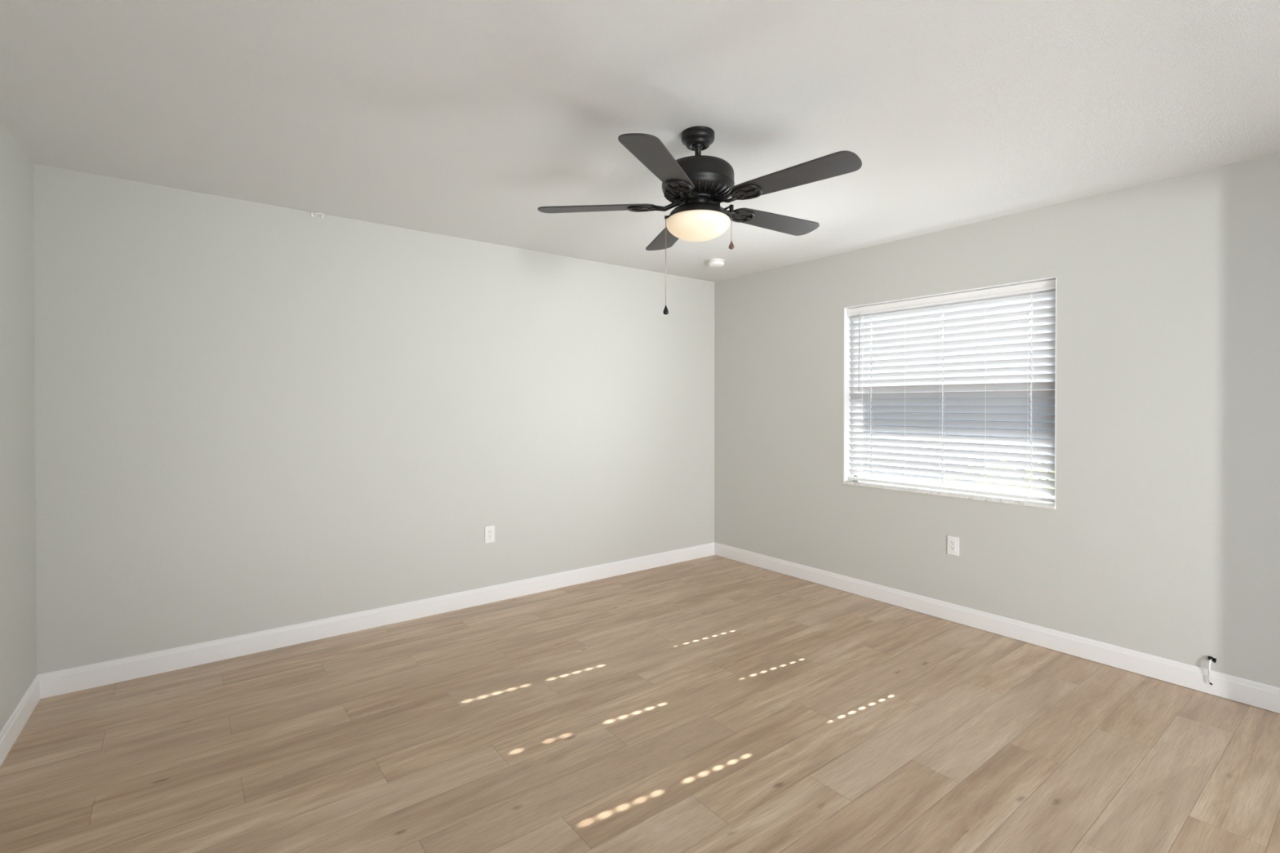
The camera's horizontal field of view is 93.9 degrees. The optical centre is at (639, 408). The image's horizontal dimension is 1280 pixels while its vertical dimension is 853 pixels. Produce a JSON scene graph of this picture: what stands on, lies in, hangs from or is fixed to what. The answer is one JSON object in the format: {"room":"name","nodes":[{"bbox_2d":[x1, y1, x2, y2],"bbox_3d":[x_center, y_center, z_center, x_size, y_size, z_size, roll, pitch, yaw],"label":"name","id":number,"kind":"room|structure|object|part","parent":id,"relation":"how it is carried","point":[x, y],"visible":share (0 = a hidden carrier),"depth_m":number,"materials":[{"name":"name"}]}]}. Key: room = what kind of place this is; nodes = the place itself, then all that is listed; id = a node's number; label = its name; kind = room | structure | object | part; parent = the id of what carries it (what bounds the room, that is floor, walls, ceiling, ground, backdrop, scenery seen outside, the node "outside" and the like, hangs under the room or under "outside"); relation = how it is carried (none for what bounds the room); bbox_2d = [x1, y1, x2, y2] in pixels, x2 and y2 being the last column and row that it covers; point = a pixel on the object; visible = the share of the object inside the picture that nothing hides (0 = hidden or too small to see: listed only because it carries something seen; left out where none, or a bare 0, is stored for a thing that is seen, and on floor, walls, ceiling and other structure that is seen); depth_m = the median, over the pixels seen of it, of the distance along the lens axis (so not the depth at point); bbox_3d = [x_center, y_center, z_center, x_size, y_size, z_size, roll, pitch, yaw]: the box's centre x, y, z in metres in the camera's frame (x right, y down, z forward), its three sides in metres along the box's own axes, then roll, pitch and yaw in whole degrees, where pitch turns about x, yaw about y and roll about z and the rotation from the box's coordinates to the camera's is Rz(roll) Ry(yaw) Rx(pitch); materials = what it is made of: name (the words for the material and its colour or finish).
{"room":"empty bedroom","nodes":[
{"label":"empty bedroom","id":0,"kind":"room"},
{"bbox_2d":[0,119,36,730],"bbox_3d":[-1.553,0.160,0.935,0.120,2.560,4.357,0,0,-35],"label":"wall","id":1,"kind":"structure","parent":0,"point":[18,615],"depth_m":2.47,"materials":[{"name":"grey paint"}]},
{"bbox_2d":[0,675,39,766],"bbox_3d":[-1.553,1.284,1.056,0.013,0.110,4.133,0,0,-35],"label":"baseboard","id":2,"kind":"structure","parent":1,"relation":"attached to","point":[15,722],"depth_m":2.44,"materials":[{"name":"white paint"}]},
{"bbox_2d":[33,164,714,675],"bbox_3d":[-1.375,0.142,3.917,5.400,2.560,0.200,0,0,-38],"label":"wall","id":3,"kind":"structure","parent":0,"point":[251,416],"depth_m":3.44,"materials":[{"name":"grey paint"}]},
{"bbox_2d":[311,212,324,217],"bbox_3d":[-1.837,-1.098,3.406,0.068,0.032,0.016,0,0,-14],"label":"wall hook","id":4,"kind":"object","parent":3,"relation":"attached to","point":[313,214],"visible":1,"depth_m":3.40,"materials":[{"name":"white paint"}]},
{"bbox_2d":[37,542,714,698],"bbox_3d":[-1.041,1.266,4.046,4.321,0.110,0.013,0,0,-38],"label":"baseboard","id":5,"kind":"structure","parent":3,"relation":"attached to","point":[62,682],"depth_m":3.44,"materials":[{"name":"white paint"}]},
{"bbox_2d":[484,524,494,543],"bbox_3d":[-1.020,0.857,4.063,0.070,0.115,0.008,0,0,-38],"label":"wall outlet","id":6,"kind":"object","parent":3,"relation":"attached to","point":[489,530],"visible":1,"depth_m":4.06,"materials":[{"name":"white plastic"}]},
{"bbox_2d":[487,528,492,539],"bbox_3d":[-1.018,0.857,4.061,0.034,0.067,0.004,0,0,-38],"label":"receptacle","id":7,"kind":"object","parent":6,"relation":"attached to","point":[489,531],"depth_m":4.06,"materials":[{"name":"grey plastic"}]},
{"bbox_2d":[0,555,1279,852],"bbox_3d":[0.089,1.392,2.265,5.300,0.120,4.545,0,0,-38],"label":"floor","id":8,"kind":"structure","parent":0,"point":[713,704],"depth_m":2.37,"materials":[{"name":"brown wood"}]},
{"bbox_2d":[0,0,1279,282],"bbox_3d":[-0.016,-1.183,2.222,5.500,0.150,4.730,0,0,-38],"label":"ceiling","id":9,"kind":"structure","parent":0,"point":[465,119],"depth_m":2.14,"materials":[{"name":"white paint"}]},
{"bbox_2d":[537,125,862,315],"bbox_3d":[0.273,-0.741,2.425,1.235,0.737,1.251,0,0,-38],"label":"ceiling fan","id":10,"kind":"object","parent":9,"relation":"hanging from","point":[698,184],"visible":1,"depth_m":2.31,"materials":[{"name":"black metal"}]},
{"bbox_3d":[-0.177,-0.820,2.453,0.485,0.006,0.138,0,9,5],"label":"blade","id":11,"kind":"part","parent":10,"relation":"part of","materials":[{"name":"black wood"}]},
{"bbox_3d":[0.074,-0.828,2.038,0.138,0.006,0.485,10,3,23],"label":"blade","id":12,"kind":"part","parent":10,"relation":"part of","materials":[{"name":"black wood"}]},
{"bbox_3d":[0.140,-0.814,2.820,0.138,0.006,0.485,-9,1,-13],"label":"blade","id":13,"kind":"part","parent":10,"relation":"part of","materials":[{"name":"black wood"}]},
{"bbox_3d":[0.103,-0.583,2.385,0.003,0.348,0.003,0,0,-38],"label":"pull chain","id":14,"kind":"part","parent":10,"relation":"part of","materials":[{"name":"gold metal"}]},
{"bbox_3d":[0.116,-0.822,2.428,0.110,0.040,0.053,0,9,5],"label":"bracket arm","id":15,"kind":"part","parent":10,"relation":"part of","materials":[{"name":"black metal"}]},
{"bbox_3d":[0.188,-0.824,2.309,0.053,0.040,0.110,10,3,23],"label":"bracket arm","id":16,"kind":"part","parent":10,"relation":"part of","materials":[{"name":"black metal"}]},
{"bbox_3d":[0.234,-0.724,2.419,0.260,0.086,0.260,0,0,-38],"label":"lamp shade","id":17,"kind":"part","parent":10,"relation":"part of","materials":[{"name":"beige glass"}]},
{"bbox_3d":[0.324,-0.824,2.340,0.110,0.040,0.053,-1,-9,41],"label":"bracket arm","id":18,"kind":"part","parent":10,"relation":"part of","materials":[{"name":"black metal"}]},
{"bbox_3d":[0.336,-0.822,2.479,0.110,0.040,0.053,0,-9,-31],"label":"bracket arm","id":19,"kind":"part","parent":10,"relation":"part of","materials":[{"name":"black metal"}]},
{"bbox_3d":[0.587,-0.820,2.631,0.485,0.006,0.138,0,-9,-31],"label":"blade","id":20,"kind":"part","parent":10,"relation":"part of","materials":[{"name":"black wood"}]},
{"bbox_3d":[0.546,-0.828,2.148,0.485,0.006,0.138,-1,-9,41],"label":"blade","id":21,"kind":"part","parent":10,"relation":"part of","materials":[{"name":"black wood"}]},
{"bbox_2d":[706,257,724,267],"bbox_3d":[0.577,-1.099,4.545,0.134,0.048,0.134,0,0,-38],"label":"smoke detector","id":22,"kind":"object","parent":9,"relation":"attached to","point":[713,263],"visible":1,"depth_m":4.50,"materials":[{"name":"white plastic"}]},
{"bbox_3d":[0.577,-1.118,4.545,0.134,0.009,0.134,0,0,-38],"label":"mounting plate","id":23,"kind":"part","parent":22,"relation":"part of","materials":[{"name":"white plastic"}]},
{"bbox_2d":[714,152,1279,688],"bbox_3d":[2.067,0.143,3.705,0.200,2.560,4.330,0,0,-38],"label":"wall","id":24,"kind":"structure","parent":0,"point":[1161,538],"depth_m":3.15,"materials":[{"name":"grey paint"}]},
{"bbox_2d":[843,276,1056,509],"bbox_3d":[1.960,-0.086,3.859,0.241,1.273,1.320,0,0,-38],"label":"window","id":25,"kind":"structure","parent":24,"relation":"in","point":[846,410],"depth_m":3.92,"materials":[{"name":"white paint"}]},
{"bbox_3d":[1.960,0.540,3.863,0.241,0.019,1.319,0,0,-38],"label":"sill","id":26,"kind":"part","parent":25,"relation":"part of","materials":[{"name":"stone"}]},
{"bbox_2d":[847,279,1055,502],"bbox_3d":[1.917,-0.098,3.826,0.077,1.237,1.303,0,0,-38],"label":"window blind","id":27,"kind":"object","parent":25,"relation":"attached to","point":[990,327],"visible":0.98,"depth_m":3.74,"materials":[{"name":"white plastic"}]},
{"bbox_3d":[1.571,-0.307,4.222,0.006,0.714,0.010,0,0,-38],"label":"lift cord","id":28,"kind":"part","parent":27,"relation":"part of","materials":[{"name":"white fabric"}]},
{"bbox_3d":[1.629,-0.091,4.216,0.032,1.178,0.019,0,0,-38],"label":"ladder cord","id":29,"kind":"part","parent":27,"relation":"part of","materials":[{"name":"white fabric"}]},
{"bbox_3d":[1.785,-0.090,4.013,0.032,1.178,0.002,0,0,-38],"label":"ladder cord","id":30,"kind":"part","parent":27,"relation":"part of","materials":[{"name":"white fabric"}]},
{"bbox_3d":[1.933,-0.089,3.821,0.032,1.178,0.019,0,0,-38],"label":"ladder cord","id":31,"kind":"part","parent":27,"relation":"part of","materials":[{"name":"white fabric"}]},
{"bbox_3d":[1.925,0.511,3.836,0.042,0.019,1.303,0,0,-38],"label":"rail","id":32,"kind":"part","parent":27,"relation":"part of","materials":[{"name":"white plastic"}]},
{"bbox_3d":[1.934,-0.684,3.836,0.034,0.064,1.295,0,0,-38],"label":"head rail","id":33,"kind":"part","parent":27,"relation":"part of","materials":[{"name":"white plastic"}]},
{"bbox_3d":[2.094,-0.087,3.612,0.032,1.178,0.002,0,0,-38],"label":"ladder cord","id":34,"kind":"part","parent":27,"relation":"part of","materials":[{"name":"white fabric"}]},
{"bbox_3d":[2.237,-0.086,3.425,0.032,1.178,0.019,0,0,-38],"label":"ladder cord","id":35,"kind":"part","parent":27,"relation":"part of","materials":[{"name":"white fabric"}]},
{"bbox_3d":[1.993,-0.094,3.885,0.067,1.250,1.311,0,0,-38],"label":"frame","id":36,"kind":"part","parent":25,"relation":"part of","materials":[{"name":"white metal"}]},
{"bbox_3d":[1.993,-0.103,3.885,0.052,0.048,1.243,0,0,-38],"label":"meeting rail","id":37,"kind":"part","parent":25,"relation":"part of","materials":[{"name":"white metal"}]},
{"bbox_2d":[946,535,959,555],"bbox_3d":[1.939,0.853,3.705,0.008,0.115,0.070,0,0,-38],"label":"wall outlet","id":38,"kind":"object","parent":24,"relation":"attached to","point":[953,543],"visible":1,"depth_m":3.70,"materials":[{"name":"white plastic"}]},
{"bbox_2d":[950,540,955,551],"bbox_3d":[1.938,0.853,3.704,0.004,0.067,0.034,0,0,-38],"label":"receptacle","id":39,"kind":"object","parent":38,"relation":"attached to","point":[953,543],"depth_m":3.70,"materials":[{"name":"grey plastic"}]},
{"bbox_2d":[714,542,1279,713],"bbox_3d":[1.921,1.267,3.727,0.013,0.108,4.130,0,0,-38],"label":"baseboard","id":40,"kind":"structure","parent":24,"relation":"attached to","point":[1252,693],"depth_m":3.31,"materials":[{"name":"white paint"}]},
{"bbox_2d":[1207,656,1217,684],"bbox_3d":[2.646,1.217,2.770,0.034,0.124,0.032,0,0,-38],"label":"cable","id":41,"kind":"object","parent":24,"relation":"attached to","point":[1211,659],"visible":1,"depth_m":2.77,"materials":[{"name":"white plastic"}]},
{"label":"outside","id":42,"kind":"structure","parent":0,"visible":0},
{"bbox_2d":[862,466,1054,488],"bbox_3d":[16.604,1.423,17.619,39.800,0.130,60.000,0,0,-38],"label":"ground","id":43,"kind":"structure","parent":42,"point":[871,467],"depth_m":12.34,"materials":[{"name":"grey"}]},
{"bbox_2d":[862,337,1055,480],"bbox_3d":[7.883,0.039,10.906,0.200,2.720,28.000,0,0,-38],"label":"wall","id":44,"kind":"structure","parent":43,"relation":"on","point":[1030,338],"depth_m":12.37,"materials":[{"name":"grey"}]},
{"bbox_2d":[943,459,1054,490],"bbox_3d":[3.450,1.018,5.522,1.172,1.147,1.509,0,0,-38],"label":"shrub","id":45,"kind":"object","parent":43,"relation":"on","point":[1001,460],"visible":0.03,"depth_m":5.51,"materials":[{"name":"green plant"}]}
]}

